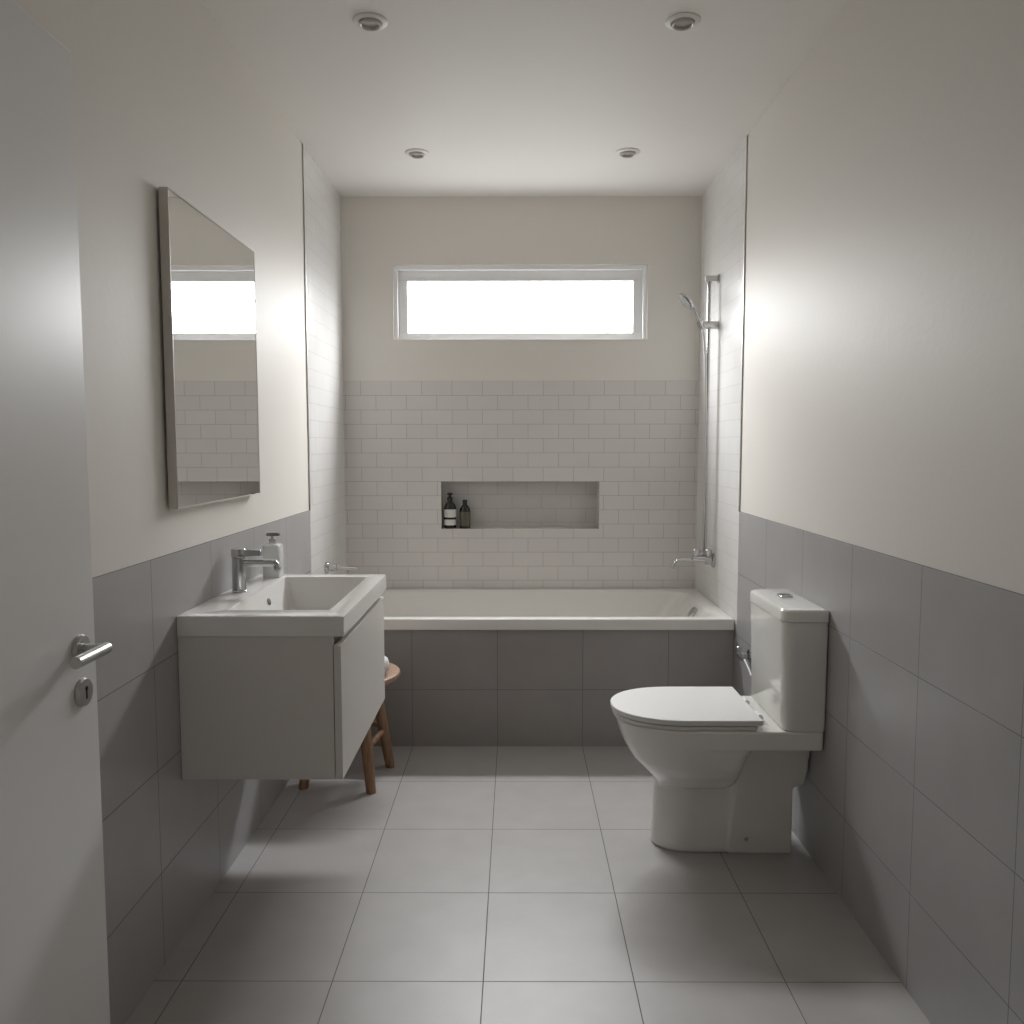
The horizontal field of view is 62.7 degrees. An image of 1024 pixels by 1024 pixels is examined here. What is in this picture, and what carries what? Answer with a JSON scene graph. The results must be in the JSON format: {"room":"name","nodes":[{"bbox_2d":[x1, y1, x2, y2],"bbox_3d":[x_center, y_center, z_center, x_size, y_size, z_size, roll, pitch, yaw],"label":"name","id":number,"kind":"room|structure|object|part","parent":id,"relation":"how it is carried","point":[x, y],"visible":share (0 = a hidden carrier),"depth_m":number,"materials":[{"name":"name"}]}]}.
{"room":"bathroom","nodes":[
{"label":"bathroom","id":0,"kind":"room"},
{"bbox_2d":[12,0,345,1023],"bbox_3d":[-0.935,-0.121,1.869,0.150,2.508,4.938,0,5,0],"label":"wall","id":1,"kind":"structure","parent":0,"point":[162,97],"depth_m":2.09,"materials":[{"name":"white paint"}]},
{"bbox_2d":[0,0,112,1023],"bbox_3d":[-0.775,0.197,1.173,0.094,1.972,0.800,0,5,0],"label":"door","id":2,"kind":"structure","parent":1,"relation":"in","point":[54,955],"depth_m":1.41,"materials":[{"name":"white paint"}]},
{"bbox_3d":[-0.751,0.251,1.474,0.048,0.021,0.110,0,5,0],"label":"handle","id":3,"kind":"part","parent":2,"relation":"part of","materials":[{"name":"silver metal"}]},
{"bbox_2d":[158,187,259,508],"bbox_3d":[-0.843,-0.424,2.401,0.024,0.783,0.679,0,5,0],"label":"wall mirror","id":4,"kind":"object","parent":1,"relation":"attached to","point":[208,274],"visible":1,"depth_m":2.29,"materials":[{"name":"grey mirror"}]},
{"bbox_2d":[178,597,384,779],"bbox_3d":[-0.647,0.480,2.517,0.420,0.378,0.701,0,5,0],"label":"vanity cabinet","id":5,"kind":"object","parent":1,"relation":"attached to","point":[268,708],"visible":0.82,"depth_m":2.17,"materials":[{"name":"white paint"}]},
{"bbox_2d":[176,574,385,636],"bbox_3d":[-0.642,0.300,2.503,0.428,0.122,0.707,0,5,0],"label":"washbasin","id":6,"kind":"object","parent":5,"relation":"in","point":[289,605],"visible":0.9,"depth_m":2.31,"materials":[{"name":"white ceramic"}]},
{"bbox_2d":[231,548,280,592],"bbox_3d":[-0.763,0.173,2.505,0.148,0.130,0.045,0,5,0],"label":"faucet","id":7,"kind":"object","parent":6,"relation":"on","point":[239,562],"visible":1,"depth_m":2.49,"materials":[{"name":"silver metal"}]},
{"bbox_2d":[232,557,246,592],"bbox_3d":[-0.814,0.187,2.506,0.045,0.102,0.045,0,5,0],"label":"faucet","id":8,"kind":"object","parent":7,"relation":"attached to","point":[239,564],"depth_m":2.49,"materials":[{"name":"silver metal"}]},
{"bbox_3d":[-0.791,0.121,2.501,0.090,0.026,0.043,0,5,0],"label":"lever","id":9,"kind":"part","parent":7,"relation":"part of","materials":[{"name":"silver metal"}]},
{"bbox_3d":[-0.749,0.155,2.503,0.121,0.028,0.021,0,5,0],"label":"spout","id":10,"kind":"part","parent":7,"relation":"part of","materials":[{"name":"silver metal"}]},
{"bbox_2d":[262,532,283,577],"bbox_3d":[-0.793,0.142,2.788,0.057,0.148,0.057,0,5,0],"label":"soap dispenser","id":11,"kind":"object","parent":6,"relation":"on","point":[273,550],"visible":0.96,"depth_m":2.76,"materials":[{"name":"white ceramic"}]},
{"bbox_3d":[-0.447,0.491,2.517,0.019,0.354,0.701,0,5,0],"label":"drawer","id":12,"kind":"part","parent":5,"relation":"part of","materials":[{"name":"white paint"}]},
{"bbox_2d":[303,144,310,509],"bbox_3d":[-0.852,-0.755,3.488,0.003,1.498,0.011,0,5,0],"label":"trim","id":13,"kind":"structure","parent":1,"relation":"attached to","point":[303,144],"depth_m":3.48,"materials":[{"name":"white metal"}]},
{"bbox_2d":[324,562,357,573],"bbox_3d":[-0.778,0.255,3.836,0.146,0.054,0.054,0,5,0],"label":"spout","id":14,"kind":"object","parent":1,"relation":"attached to","point":[328,567],"visible":1,"depth_m":3.83,"materials":[{"name":"silver metal"}]},
{"bbox_3d":[-0.763,0.256,3.836,0.117,0.021,0.019,0,5,0],"label":"bar rod","id":15,"kind":"part","parent":14,"relation":"part of","materials":[{"name":"silver metal"}]},
{"bbox_2d":[340,196,701,587],"bbox_3d":[0.045,-0.316,4.316,1.789,2.508,0.127,0,5,0],"label":"wall","id":16,"kind":"structure","parent":0,"point":[574,462],"depth_m":4.24,"materials":[{"name":"white tile"}]},
{"bbox_2d":[444,493,455,527],"bbox_3d":[-0.319,-0.008,4.322,0.063,0.181,0.063,0,5,0],"label":"toiletry bottle","id":17,"kind":"object","parent":16,"relation":"in","point":[449,507],"visible":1,"depth_m":4.30,"materials":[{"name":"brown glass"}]},
{"bbox_2d":[459,499,470,527],"bbox_3d":[-0.242,0.009,4.323,0.057,0.146,0.056,0,5,0],"label":"toiletry bottle","id":18,"kind":"object","parent":16,"relation":"in","point":[464,513],"visible":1,"depth_m":4.30,"materials":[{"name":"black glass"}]},
{"bbox_2d":[393,265,646,339],"bbox_3d":[0.042,-1.051,4.237,1.272,0.367,0.058,0,5,0],"label":"window","id":19,"kind":"structure","parent":16,"relation":"in","point":[637,274],"depth_m":4.22,"materials":[{"name":"white"}]},
{"bbox_2d":[200,0,848,196],"bbox_3d":[0.033,-1.416,1.687,2.089,0.100,5.088,0,5,0],"label":"ceiling","id":20,"kind":"structure","parent":0,"point":[504,98],"depth_m":2.87,"materials":[{"name":"white paint"}]},
{"bbox_2d":[353,12,387,30],"bbox_3d":[-0.411,-1.417,2.438,0.101,0.015,0.101,0,5,0],"label":"recessed light","id":21,"kind":"object","parent":20,"relation":"in","point":[368,21],"visible":1,"depth_m":2.42,"materials":[{"name":"white metal"}]},
{"bbox_2d":[405,149,428,158],"bbox_3d":[-0.400,-1.504,3.534,0.101,0.015,0.101,0,5,0],"label":"recessed light","id":22,"kind":"object","parent":20,"relation":"in","point":[413,153],"visible":1,"depth_m":3.52,"materials":[{"name":"grey metal"}]},
{"bbox_2d":[616,148,639,157],"bbox_3d":[0.487,-1.504,3.527,0.101,0.015,0.101,0,5,0],"label":"recessed light","id":23,"kind":"object","parent":20,"relation":"in","point":[625,152],"visible":1,"depth_m":3.51,"materials":[{"name":"grey metal"}]},
{"bbox_2d":[665,12,700,30],"bbox_3d":[0.497,-1.418,2.438,0.101,0.015,0.101,0,5,0],"label":"recessed light","id":24,"kind":"object","parent":20,"relation":"in","point":[683,21],"visible":1,"depth_m":2.43,"materials":[{"name":"grey metal"}]},
{"bbox_2d":[125,746,930,1023],"bbox_3d":[0.035,1.184,1.893,2.089,0.100,5.088,0,5,0],"label":"floor","id":25,"kind":"structure","parent":0,"point":[475,884],"depth_m":2.30,"materials":[{"name":"tile"}]},
{"bbox_2d":[298,662,399,794],"bbox_3d":[-0.635,0.819,3.238,0.410,0.418,0.410,0,5,0],"label":"wooden stool","id":26,"kind":"object","parent":25,"relation":"on","point":[383,734],"visible":0.19,"depth_m":3.17,"materials":[{"name":"brown wood"}]},
{"bbox_3d":[-0.754,0.839,3.155,0.106,0.390,0.043,-3,6,-35],"label":"leg","id":27,"kind":"part","parent":26,"relation":"part of","materials":[{"name":"brown wood"}]},
{"bbox_3d":[-0.543,0.842,3.122,0.043,0.390,0.108,-4,6,-38],"label":"leg","id":28,"kind":"part","parent":26,"relation":"part of","materials":[{"name":"brown wood"}]},
{"bbox_3d":[-0.516,0.826,3.324,0.107,0.390,0.043,-3,6,-35],"label":"leg","id":29,"kind":"part","parent":26,"relation":"part of","materials":[{"name":"brown wood"}]},
{"bbox_2d":[384,656,388,673],"bbox_3d":[-0.567,0.581,3.156,0.205,0.070,0.080,-2,5,-19],"label":"rolled towel","id":30,"kind":"object","parent":26,"relation":"on","point":[386,661],"visible":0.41,"depth_m":3.16,"materials":[{"name":"white fabric"}]},
{"bbox_3d":[-0.635,0.626,3.222,0.410,0.032,0.410,0,5,0],"label":"seat","id":31,"kind":"part","parent":26,"relation":"part of","materials":[{"name":"brown wood"}]},
{"bbox_2d":[371,588,733,745],"bbox_3d":[0.044,0.695,3.939,1.785,0.553,0.780,0,5,0],"label":"bathtub","id":32,"kind":"object","parent":25,"relation":"on","point":[477,666],"visible":0.76,"depth_m":3.56,"materials":[{"name":"white plastic"}]},
{"bbox_2d":[610,589,828,852],"bbox_3d":[0.624,0.668,2.681,0.617,0.805,0.385,0,5,0],"label":"toilet","id":33,"kind":"object","parent":25,"relation":"on","point":[725,766],"visible":1,"depth_m":2.61,"materials":[{"name":"white ceramic"}]},
{"bbox_3d":[0.527,0.633,2.680,0.414,0.012,0.352,0,5,0],"label":"seat","id":34,"kind":"part","parent":33,"relation":"part of","materials":[{"name":"white plastic"}]},
{"bbox_3d":[0.532,0.615,2.679,0.434,0.018,0.360,0,5,0],"label":"lid","id":35,"kind":"part","parent":33,"relation":"part of","materials":[{"name":"white plastic"}]},
{"bbox_3d":[0.864,0.291,2.650,0.136,0.036,0.385,0,5,0],"label":"cistern lid","id":36,"kind":"part","parent":33,"relation":"part of","materials":[{"name":"white ceramic"}]},
{"bbox_2d":[695,0,1023,1023],"bbox_3d":[1.004,-0.122,1.861,0.150,2.508,4.938,0,5,0],"label":"wall","id":37,"kind":"structure","parent":0,"point":[882,467],"depth_m":2.05,"materials":[{"name":"white paint"}]},
{"bbox_2d":[670,274,718,568],"bbox_3d":[0.834,-0.406,3.841,0.206,1.342,0.089,0,5,0],"label":"shower rail","id":38,"kind":"object","parent":37,"relation":"attached to","point":[707,557],"visible":1,"depth_m":3.84,"materials":[{"name":"silver metal"}]},
{"bbox_3d":[0.788,0.237,3.892,0.113,0.052,0.019,-1,5,-10],"label":"spout","id":39,"kind":"part","parent":38,"relation":"part of","materials":[{"name":"silver metal"}]},
{"bbox_3d":[0.853,0.189,3.889,0.030,0.039,0.034,0,5,0],"label":"tap knob","id":40,"kind":"part","parent":38,"relation":"part of","materials":[{"name":"silver metal"}]},
{"bbox_3d":[0.837,-0.887,3.808,0.068,0.119,0.018,-1,5,-9],"label":"handset handle","id":41,"kind":"part","parent":38,"relation":"part of","materials":[{"name":"silver metal"}]},
{"bbox_3d":[0.910,0.189,3.887,0.030,0.039,0.034,0,5,0],"label":"tap knob","id":42,"kind":"part","parent":38,"relation":"part of","materials":[{"name":"silver metal"}]},
{"bbox_2d":[738,136,746,510],"bbox_3d":[0.934,-0.750,3.400,0.003,1.498,0.011,0,5,0],"label":"trim","id":43,"kind":"structure","parent":37,"relation":"attached to","point":[746,136],"depth_m":3.40,"materials":[{"name":"white metal"}]},
{"bbox_2d":[735,646,750,676],"bbox_3d":[0.906,0.507,3.096,0.049,0.220,0.470,0,5,1],"label":"valve","id":44,"kind":"object","parent":37,"relation":"attached to","point":[743,657],"visible":0.51,"depth_m":3.29,"materials":[{"name":"silver metal"}]}
]}

